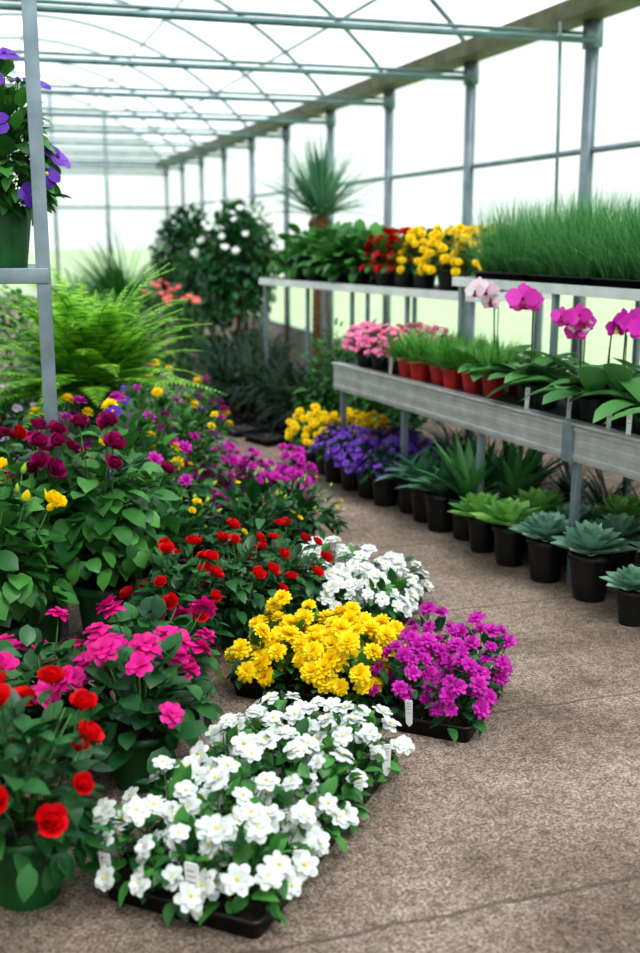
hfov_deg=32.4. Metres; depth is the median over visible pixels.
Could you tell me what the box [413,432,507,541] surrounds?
agave
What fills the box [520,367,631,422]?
orchid
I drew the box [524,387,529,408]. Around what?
plant label
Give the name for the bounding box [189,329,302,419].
plant
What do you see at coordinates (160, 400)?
mixed lantana
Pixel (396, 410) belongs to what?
boxwood shrub
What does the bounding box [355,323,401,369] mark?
pink kalanchoe
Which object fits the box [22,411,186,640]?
potted flowering plant
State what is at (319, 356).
boxwood shrub
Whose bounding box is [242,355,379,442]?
plant
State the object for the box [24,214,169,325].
areca palm
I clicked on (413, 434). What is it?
purple campanula
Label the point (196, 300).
geranium
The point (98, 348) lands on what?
fern
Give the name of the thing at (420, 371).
herb pot
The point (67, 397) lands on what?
mixed lantana
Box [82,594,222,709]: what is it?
flowering plant
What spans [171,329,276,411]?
plant
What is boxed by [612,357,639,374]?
orchid
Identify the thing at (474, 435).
plant
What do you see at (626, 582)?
echeveria
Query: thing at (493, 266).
tray
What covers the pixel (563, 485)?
plant
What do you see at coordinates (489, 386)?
herb pot
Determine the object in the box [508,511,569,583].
echeveria
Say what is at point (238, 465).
flowering plant
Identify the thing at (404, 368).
herb pot
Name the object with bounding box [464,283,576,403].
orchid
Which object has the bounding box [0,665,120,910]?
rose bush
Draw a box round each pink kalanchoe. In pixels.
[341,321,389,366]
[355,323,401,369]
[369,326,418,373]
[389,321,424,348]
[415,324,453,339]
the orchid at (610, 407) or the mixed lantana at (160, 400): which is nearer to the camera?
the orchid at (610, 407)
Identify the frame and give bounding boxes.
[0,0,639,370]
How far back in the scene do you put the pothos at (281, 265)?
8.95 m
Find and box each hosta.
[374,446,437,513]
[389,452,444,522]
[394,462,456,532]
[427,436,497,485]
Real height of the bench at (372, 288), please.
1.150 m
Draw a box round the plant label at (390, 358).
[389,357,392,373]
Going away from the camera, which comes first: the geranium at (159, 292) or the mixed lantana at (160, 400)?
the mixed lantana at (160, 400)
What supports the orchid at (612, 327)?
on the bench at (577, 442)
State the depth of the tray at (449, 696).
3.43 m
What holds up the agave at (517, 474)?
on the floor
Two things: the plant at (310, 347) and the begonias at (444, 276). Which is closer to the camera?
the begonias at (444, 276)
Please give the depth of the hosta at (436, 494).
5.65 m
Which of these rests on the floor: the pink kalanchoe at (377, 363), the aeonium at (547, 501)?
the aeonium at (547, 501)
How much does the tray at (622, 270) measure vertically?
0.519 m
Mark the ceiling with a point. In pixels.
(392, 45)
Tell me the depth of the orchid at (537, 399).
5.07 m
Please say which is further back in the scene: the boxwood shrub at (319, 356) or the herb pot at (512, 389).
the boxwood shrub at (319, 356)
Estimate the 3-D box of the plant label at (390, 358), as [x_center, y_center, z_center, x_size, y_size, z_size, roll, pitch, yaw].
[0.402,-0.626,6.248,0.022,0.110,0.013,-3,13,-15]
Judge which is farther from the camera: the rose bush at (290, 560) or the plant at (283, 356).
the plant at (283, 356)
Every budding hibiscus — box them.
[118,493,247,597]
[131,460,223,543]
[194,473,307,581]
[257,474,348,555]
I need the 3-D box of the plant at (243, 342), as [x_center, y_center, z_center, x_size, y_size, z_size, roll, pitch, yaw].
[-0.638,-1.024,10.137,1.309,0.849,1.247,-11,16,-41]
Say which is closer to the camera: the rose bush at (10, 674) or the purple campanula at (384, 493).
the rose bush at (10, 674)
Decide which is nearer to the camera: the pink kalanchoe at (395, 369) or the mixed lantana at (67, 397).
the mixed lantana at (67, 397)
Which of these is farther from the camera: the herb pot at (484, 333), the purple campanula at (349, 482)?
the purple campanula at (349, 482)
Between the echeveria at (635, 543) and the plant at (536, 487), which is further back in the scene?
the plant at (536, 487)
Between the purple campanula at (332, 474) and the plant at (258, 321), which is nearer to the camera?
the purple campanula at (332, 474)
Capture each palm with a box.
[16,246,134,316]
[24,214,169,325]
[241,133,396,387]
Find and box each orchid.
[448,277,533,394]
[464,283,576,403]
[482,366,578,408]
[510,303,614,414]
[518,350,588,372]
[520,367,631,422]
[529,349,577,374]
[548,308,639,385]
[569,307,639,424]
[570,379,639,434]
[604,397,639,423]
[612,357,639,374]
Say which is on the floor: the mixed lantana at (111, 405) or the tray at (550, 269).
the mixed lantana at (111, 405)
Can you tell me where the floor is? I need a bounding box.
[0,307,639,952]
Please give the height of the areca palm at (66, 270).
1.451 m
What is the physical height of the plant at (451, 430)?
0.445 m
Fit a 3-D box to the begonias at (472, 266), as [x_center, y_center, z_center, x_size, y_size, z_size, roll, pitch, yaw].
[1.022,-1.397,7.027,0.407,0.431,0.412,0,12,1]
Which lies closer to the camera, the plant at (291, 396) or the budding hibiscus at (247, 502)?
the budding hibiscus at (247, 502)
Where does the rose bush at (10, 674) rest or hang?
on the floor
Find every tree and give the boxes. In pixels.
[146,202,216,351]
[167,236,252,361]
[190,192,281,353]
[212,198,277,351]
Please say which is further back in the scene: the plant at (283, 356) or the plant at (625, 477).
the plant at (283, 356)
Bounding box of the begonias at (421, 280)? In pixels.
[396,224,449,288]
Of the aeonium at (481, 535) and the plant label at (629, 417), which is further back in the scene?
the aeonium at (481, 535)
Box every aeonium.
[447,491,507,552]
[469,497,543,566]
[512,486,569,550]
[589,492,639,535]
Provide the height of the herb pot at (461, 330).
0.290 m
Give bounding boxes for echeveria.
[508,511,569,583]
[548,503,604,565]
[550,520,637,602]
[590,512,639,571]
[599,564,639,626]
[629,536,639,551]
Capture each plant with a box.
[0,47,72,267]
[0,417,97,647]
[0,457,79,657]
[0,606,117,765]
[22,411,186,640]
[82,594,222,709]
[163,310,276,394]
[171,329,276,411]
[173,307,293,390]
[184,324,313,401]
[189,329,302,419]
[202,307,311,379]
[208,333,322,421]
[217,322,331,411]
[230,350,369,433]
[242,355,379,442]
[262,347,342,415]
[418,420,499,453]
[431,424,501,458]
[460,430,526,487]
[495,443,584,492]
[528,456,620,506]
[543,467,639,517]
[583,477,639,560]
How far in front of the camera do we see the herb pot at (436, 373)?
5.89 m
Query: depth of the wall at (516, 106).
9.00 m
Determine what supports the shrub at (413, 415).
on the floor
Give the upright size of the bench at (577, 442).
1.265 m
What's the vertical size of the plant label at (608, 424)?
0.110 m
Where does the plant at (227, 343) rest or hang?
on the floor
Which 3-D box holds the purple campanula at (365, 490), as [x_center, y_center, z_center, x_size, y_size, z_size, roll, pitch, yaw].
[0.288,-0.059,6.424,0.326,0.359,0.331,3,13,12]
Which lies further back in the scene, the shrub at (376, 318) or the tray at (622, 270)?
the shrub at (376, 318)
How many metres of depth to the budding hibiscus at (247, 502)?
4.83 m
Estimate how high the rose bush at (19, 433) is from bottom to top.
0.859 m
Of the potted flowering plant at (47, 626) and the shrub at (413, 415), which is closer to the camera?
the potted flowering plant at (47, 626)
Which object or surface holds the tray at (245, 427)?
on the floor
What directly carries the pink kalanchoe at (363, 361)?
on the bench at (577, 442)
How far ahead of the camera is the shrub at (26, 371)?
8.29 m
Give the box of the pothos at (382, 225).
[358,224,398,281]
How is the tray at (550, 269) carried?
on the bench at (577, 442)
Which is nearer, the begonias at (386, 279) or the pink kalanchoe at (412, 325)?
the pink kalanchoe at (412, 325)
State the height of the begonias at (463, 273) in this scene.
0.431 m
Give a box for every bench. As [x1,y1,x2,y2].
[259,277,551,441]
[331,277,639,585]
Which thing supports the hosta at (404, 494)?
on the floor
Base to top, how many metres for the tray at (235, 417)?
0.050 m
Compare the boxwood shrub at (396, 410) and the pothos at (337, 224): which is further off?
the pothos at (337, 224)
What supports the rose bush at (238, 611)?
on the floor
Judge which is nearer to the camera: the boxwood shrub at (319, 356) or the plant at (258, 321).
the boxwood shrub at (319, 356)
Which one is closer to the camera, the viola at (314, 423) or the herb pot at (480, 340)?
the herb pot at (480, 340)
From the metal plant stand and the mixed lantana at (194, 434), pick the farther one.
the mixed lantana at (194, 434)
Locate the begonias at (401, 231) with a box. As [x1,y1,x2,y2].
[380,227,406,284]
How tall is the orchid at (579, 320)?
0.492 m
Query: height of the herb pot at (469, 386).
0.313 m
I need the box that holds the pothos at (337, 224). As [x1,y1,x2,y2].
[303,220,344,278]
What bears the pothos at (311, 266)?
on the bench at (372, 288)
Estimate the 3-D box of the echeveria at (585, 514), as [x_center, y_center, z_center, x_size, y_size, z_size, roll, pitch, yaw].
[1.179,0.267,5.109,0.294,0.287,0.300,8,15,33]
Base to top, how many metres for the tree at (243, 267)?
1.959 m
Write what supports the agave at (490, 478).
on the floor
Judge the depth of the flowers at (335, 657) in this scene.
3.60 m
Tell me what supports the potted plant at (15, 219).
on the metal plant stand
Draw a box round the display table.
[14,412,145,480]
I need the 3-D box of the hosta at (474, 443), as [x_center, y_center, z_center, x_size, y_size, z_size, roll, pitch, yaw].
[0.759,-0.010,5.992,0.435,0.448,0.349,2,13,11]
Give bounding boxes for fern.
[0,263,226,427]
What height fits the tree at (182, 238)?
1.923 m
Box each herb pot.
[374,321,439,377]
[383,322,447,381]
[402,331,467,384]
[417,332,479,388]
[425,324,471,346]
[436,332,504,392]
[448,330,488,347]
[456,337,529,396]
[457,329,517,352]
[474,333,522,388]
[501,338,541,392]
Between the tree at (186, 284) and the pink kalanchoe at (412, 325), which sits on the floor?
the tree at (186, 284)
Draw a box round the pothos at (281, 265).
[263,223,323,279]
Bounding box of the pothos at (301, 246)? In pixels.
[284,221,339,280]
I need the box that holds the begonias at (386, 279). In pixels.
[359,227,406,285]
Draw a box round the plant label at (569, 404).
[566,396,571,417]
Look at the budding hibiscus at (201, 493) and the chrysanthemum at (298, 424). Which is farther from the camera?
the chrysanthemum at (298, 424)
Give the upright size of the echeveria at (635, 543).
0.332 m
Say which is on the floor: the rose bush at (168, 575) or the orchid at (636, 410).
the rose bush at (168, 575)
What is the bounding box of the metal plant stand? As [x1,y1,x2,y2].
[0,0,68,635]
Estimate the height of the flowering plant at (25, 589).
0.824 m
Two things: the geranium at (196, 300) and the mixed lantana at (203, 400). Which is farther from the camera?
the geranium at (196, 300)
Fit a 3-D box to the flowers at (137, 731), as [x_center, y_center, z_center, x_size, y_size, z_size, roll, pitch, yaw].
[-0.503,0.625,3.070,0.475,0.462,0.472,-1,12,-2]
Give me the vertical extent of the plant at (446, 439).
0.463 m
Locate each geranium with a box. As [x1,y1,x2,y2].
[134,279,183,371]
[153,284,210,384]
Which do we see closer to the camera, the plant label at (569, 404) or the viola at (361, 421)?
the plant label at (569, 404)
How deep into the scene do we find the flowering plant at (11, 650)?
3.18 m
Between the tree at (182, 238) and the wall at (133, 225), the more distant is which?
the wall at (133, 225)
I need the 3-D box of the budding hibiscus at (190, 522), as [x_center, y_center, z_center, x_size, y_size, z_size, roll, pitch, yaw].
[-0.601,0.290,4.624,0.569,0.449,0.521,-5,13,-22]
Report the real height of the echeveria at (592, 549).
0.326 m
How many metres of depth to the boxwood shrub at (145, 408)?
8.14 m
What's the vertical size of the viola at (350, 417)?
0.398 m
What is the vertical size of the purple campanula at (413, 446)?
0.366 m
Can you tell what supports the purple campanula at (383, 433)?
on the floor
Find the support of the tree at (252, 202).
on the floor
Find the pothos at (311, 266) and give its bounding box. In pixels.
[297,222,367,282]
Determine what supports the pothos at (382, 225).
on the bench at (372, 288)
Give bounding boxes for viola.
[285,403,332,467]
[300,412,347,474]
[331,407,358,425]
[341,410,397,450]
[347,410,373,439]
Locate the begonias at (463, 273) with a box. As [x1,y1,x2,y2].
[441,225,484,276]
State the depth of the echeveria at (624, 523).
4.82 m
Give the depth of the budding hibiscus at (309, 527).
5.16 m
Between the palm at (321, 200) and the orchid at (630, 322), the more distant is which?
the palm at (321, 200)
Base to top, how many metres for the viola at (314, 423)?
0.388 m
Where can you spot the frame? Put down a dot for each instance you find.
(547, 24)
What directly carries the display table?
on the floor
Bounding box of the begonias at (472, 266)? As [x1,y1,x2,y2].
[450,225,496,276]
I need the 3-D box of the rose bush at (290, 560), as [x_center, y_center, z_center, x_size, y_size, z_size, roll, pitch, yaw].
[-0.128,0.378,4.198,0.342,0.459,0.360,4,13,16]
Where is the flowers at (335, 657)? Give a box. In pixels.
[224,589,418,713]
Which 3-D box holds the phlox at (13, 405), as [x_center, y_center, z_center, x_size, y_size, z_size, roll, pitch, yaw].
[-1.451,-0.003,5.024,0.603,0.850,0.600,0,12,0]
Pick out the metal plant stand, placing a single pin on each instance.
(39, 273)
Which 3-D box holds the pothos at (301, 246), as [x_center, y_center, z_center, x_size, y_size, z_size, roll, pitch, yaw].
[-0.036,-1.800,8.785,0.579,0.464,0.591,2,13,9]
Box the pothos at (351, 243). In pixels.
[317,218,384,283]
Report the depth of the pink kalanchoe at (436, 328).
6.44 m
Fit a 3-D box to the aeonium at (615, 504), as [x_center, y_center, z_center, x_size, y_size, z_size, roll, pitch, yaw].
[1.423,0.238,5.173,0.360,0.314,0.363,6,14,27]
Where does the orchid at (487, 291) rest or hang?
on the bench at (577, 442)
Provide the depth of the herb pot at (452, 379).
5.71 m
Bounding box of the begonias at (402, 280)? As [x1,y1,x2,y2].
[378,227,431,287]
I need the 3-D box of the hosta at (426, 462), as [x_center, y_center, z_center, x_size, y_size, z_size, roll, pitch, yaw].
[0.557,0.038,5.905,0.399,0.392,0.432,-6,14,-27]
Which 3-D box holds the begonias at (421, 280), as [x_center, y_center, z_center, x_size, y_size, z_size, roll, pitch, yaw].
[0.720,-1.498,7.487,0.408,0.431,0.412,2,13,10]
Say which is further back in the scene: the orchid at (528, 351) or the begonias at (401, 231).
the begonias at (401, 231)
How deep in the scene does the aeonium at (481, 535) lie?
5.29 m
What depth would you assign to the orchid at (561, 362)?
5.12 m
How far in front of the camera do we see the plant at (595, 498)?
5.65 m
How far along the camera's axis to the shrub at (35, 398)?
6.99 m
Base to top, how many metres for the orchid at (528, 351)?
0.208 m
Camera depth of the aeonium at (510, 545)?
5.07 m
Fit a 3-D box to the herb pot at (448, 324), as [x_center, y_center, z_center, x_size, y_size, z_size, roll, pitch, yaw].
[0.729,-0.716,6.208,0.415,0.303,0.442,-5,13,-20]
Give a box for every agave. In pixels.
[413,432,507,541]
[435,433,519,495]
[471,440,567,500]
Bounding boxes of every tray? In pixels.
[82,691,414,938]
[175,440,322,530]
[191,405,237,415]
[194,412,264,428]
[216,419,289,437]
[243,429,302,446]
[276,535,433,624]
[368,601,516,742]
[433,187,595,281]
[478,183,639,285]
[528,184,639,288]
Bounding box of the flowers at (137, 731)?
[48,622,223,792]
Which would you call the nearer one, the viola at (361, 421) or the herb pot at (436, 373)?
the herb pot at (436, 373)
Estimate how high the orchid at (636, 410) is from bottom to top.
0.208 m
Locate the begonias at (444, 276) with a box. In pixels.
[417,223,474,290]
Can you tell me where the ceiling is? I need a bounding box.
[0,0,563,156]
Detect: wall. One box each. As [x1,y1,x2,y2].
[0,86,170,309]
[169,6,639,370]
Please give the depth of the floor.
2.93 m
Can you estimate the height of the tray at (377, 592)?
0.279 m
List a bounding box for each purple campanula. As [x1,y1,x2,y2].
[306,423,356,482]
[324,424,377,490]
[342,436,391,498]
[356,441,408,506]
[366,422,409,452]
[381,427,433,494]
[393,437,441,464]
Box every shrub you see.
[0,284,39,413]
[2,338,94,448]
[19,337,69,411]
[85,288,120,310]
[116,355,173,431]
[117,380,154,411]
[291,317,367,422]
[330,318,384,415]
[347,359,423,438]
[365,400,444,439]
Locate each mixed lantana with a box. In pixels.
[7,393,121,581]
[74,391,192,578]
[117,359,200,457]
[144,397,231,505]
[157,376,238,467]
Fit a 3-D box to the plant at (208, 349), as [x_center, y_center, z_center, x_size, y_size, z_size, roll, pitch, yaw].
[-0.891,-1.147,10.533,1.475,0.926,1.426,6,14,26]
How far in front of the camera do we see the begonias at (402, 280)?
7.66 m
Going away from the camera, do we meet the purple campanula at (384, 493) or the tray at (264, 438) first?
the purple campanula at (384, 493)
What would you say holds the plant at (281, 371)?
on the floor
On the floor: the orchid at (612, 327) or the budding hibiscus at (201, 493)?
the budding hibiscus at (201, 493)
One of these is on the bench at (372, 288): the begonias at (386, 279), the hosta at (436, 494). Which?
the begonias at (386, 279)
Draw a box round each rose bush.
[0,411,30,536]
[0,665,36,784]
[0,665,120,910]
[119,535,234,657]
[194,518,287,650]
[243,517,334,629]
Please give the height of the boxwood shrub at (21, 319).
1.110 m
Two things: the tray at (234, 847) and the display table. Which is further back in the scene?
the display table
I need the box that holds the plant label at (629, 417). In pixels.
[626,414,632,433]
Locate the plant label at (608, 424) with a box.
[606,414,611,427]
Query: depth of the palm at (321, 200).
9.64 m
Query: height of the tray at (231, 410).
0.050 m

